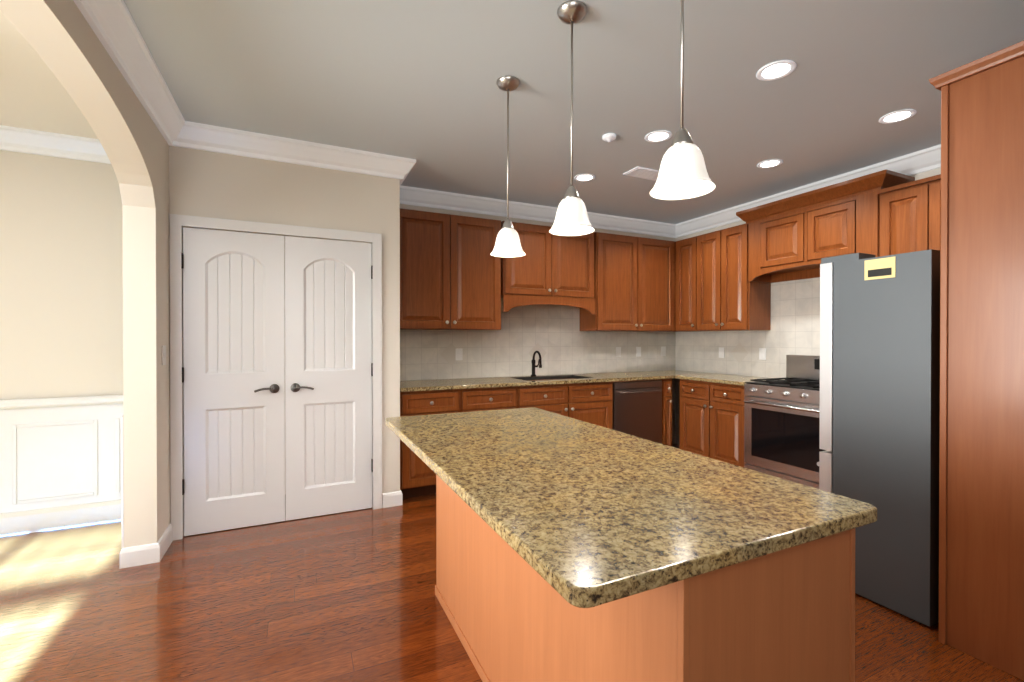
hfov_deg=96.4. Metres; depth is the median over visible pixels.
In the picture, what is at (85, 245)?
wall
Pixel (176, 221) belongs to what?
door frame
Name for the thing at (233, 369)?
closet door
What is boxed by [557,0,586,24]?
ceiling canopy
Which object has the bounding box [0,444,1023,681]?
floor
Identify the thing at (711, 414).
base cabinet
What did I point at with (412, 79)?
ceiling
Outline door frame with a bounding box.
[169,214,381,539]
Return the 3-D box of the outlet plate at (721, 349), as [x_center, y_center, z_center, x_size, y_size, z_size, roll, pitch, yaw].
[2.307,0.128,5.037,0.006,0.115,0.072,0,0,-25]
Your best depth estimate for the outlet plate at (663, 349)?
5.57 m
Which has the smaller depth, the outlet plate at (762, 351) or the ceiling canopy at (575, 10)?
the ceiling canopy at (575, 10)
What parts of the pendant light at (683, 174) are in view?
lamp shade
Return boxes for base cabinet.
[400,378,672,498]
[680,379,745,466]
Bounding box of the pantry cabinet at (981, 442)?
[929,40,1023,679]
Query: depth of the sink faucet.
4.71 m
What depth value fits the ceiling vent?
3.79 m
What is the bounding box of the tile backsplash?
[400,277,819,380]
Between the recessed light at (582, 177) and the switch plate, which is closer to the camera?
the switch plate
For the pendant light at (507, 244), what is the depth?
2.41 m
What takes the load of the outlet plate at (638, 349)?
attached to the tile backsplash
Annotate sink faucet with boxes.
[531,351,541,375]
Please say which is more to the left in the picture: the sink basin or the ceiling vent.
the sink basin
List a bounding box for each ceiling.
[0,10,97,138]
[123,0,1023,223]
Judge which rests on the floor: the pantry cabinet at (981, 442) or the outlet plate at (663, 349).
the pantry cabinet at (981, 442)
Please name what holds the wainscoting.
attached to the wall
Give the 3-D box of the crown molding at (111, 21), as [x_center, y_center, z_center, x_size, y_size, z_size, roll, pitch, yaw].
[-0.561,-1.314,0.646,8.940,0.135,6.860,0,0,-25]
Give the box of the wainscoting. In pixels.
[0,395,123,548]
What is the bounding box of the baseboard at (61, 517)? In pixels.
[0,490,402,568]
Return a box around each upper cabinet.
[400,208,690,331]
[675,169,940,331]
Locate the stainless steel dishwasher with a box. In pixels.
[613,380,661,443]
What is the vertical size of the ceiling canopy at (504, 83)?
0.040 m
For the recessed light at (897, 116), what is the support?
in the ceiling at (412, 79)
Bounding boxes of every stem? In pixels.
[502,89,513,228]
[564,20,579,198]
[671,0,692,146]
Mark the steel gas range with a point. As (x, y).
(782, 417)
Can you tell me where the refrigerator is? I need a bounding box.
[817,249,939,626]
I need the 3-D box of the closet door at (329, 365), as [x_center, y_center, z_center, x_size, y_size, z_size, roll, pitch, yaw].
[-1.326,0.266,3.372,0.620,2.025,0.084,0,0,-25]
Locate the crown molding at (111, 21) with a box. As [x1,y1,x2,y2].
[0,0,940,237]
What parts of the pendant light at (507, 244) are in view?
lamp shade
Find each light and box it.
[490,228,525,257]
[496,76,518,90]
[549,197,594,235]
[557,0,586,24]
[574,174,594,181]
[645,130,671,141]
[649,143,715,199]
[756,60,795,80]
[757,159,782,167]
[879,109,915,123]
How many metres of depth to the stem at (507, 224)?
2.46 m
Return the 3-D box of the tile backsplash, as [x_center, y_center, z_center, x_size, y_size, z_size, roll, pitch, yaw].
[1.087,0.308,3.530,3.509,1.950,3.060,0,0,-25]
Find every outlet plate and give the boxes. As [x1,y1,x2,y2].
[455,349,462,359]
[616,347,620,356]
[636,347,640,356]
[661,347,665,355]
[719,347,723,357]
[759,348,765,359]
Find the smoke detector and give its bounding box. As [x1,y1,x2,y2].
[602,133,615,141]
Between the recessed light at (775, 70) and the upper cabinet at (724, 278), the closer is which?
the recessed light at (775, 70)
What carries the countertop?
on the base cabinet at (592, 403)
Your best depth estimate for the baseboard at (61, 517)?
3.09 m
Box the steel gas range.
[744,355,825,488]
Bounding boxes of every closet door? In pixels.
[181,227,284,535]
[285,236,372,520]
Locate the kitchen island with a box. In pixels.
[385,407,876,681]
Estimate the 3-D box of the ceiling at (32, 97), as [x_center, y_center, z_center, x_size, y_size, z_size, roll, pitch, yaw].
[-2.865,-1.372,-0.488,3.806,0.006,6.770,0,0,-25]
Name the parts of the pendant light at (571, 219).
lamp shade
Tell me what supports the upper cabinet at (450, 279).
attached to the wall
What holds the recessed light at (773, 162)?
in the ceiling at (412, 79)
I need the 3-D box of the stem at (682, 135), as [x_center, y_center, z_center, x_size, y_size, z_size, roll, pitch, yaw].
[0.521,-0.968,1.401,0.068,0.755,0.068,0,0,-25]
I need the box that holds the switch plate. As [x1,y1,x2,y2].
[162,345,165,364]
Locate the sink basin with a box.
[512,375,590,379]
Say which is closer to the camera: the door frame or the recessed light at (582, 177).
the door frame
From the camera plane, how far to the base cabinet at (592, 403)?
4.03 m
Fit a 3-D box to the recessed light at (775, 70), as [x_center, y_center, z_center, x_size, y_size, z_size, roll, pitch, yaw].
[1.356,-1.387,2.349,0.180,0.007,0.180,0,0,-25]
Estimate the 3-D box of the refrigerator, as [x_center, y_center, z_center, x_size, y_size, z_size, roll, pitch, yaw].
[2.159,0.421,2.479,0.903,1.735,0.543,0,0,-25]
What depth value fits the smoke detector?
3.09 m
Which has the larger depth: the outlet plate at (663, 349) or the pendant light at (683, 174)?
the outlet plate at (663, 349)
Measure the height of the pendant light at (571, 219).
0.136 m
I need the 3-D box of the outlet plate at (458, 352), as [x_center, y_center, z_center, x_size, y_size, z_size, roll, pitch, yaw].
[-0.517,0.131,4.457,0.072,0.115,0.006,0,0,-25]
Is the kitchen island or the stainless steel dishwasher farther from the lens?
the stainless steel dishwasher
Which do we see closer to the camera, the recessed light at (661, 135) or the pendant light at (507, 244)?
the pendant light at (507, 244)
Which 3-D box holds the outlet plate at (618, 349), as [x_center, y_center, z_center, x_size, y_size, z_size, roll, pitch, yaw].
[1.230,0.127,5.279,0.072,0.115,0.006,0,0,-25]
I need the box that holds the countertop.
[400,370,783,391]
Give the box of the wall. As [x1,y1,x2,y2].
[0,0,940,547]
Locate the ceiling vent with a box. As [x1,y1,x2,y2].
[623,166,658,180]
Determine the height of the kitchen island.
0.914 m
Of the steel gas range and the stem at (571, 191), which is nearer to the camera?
the stem at (571, 191)

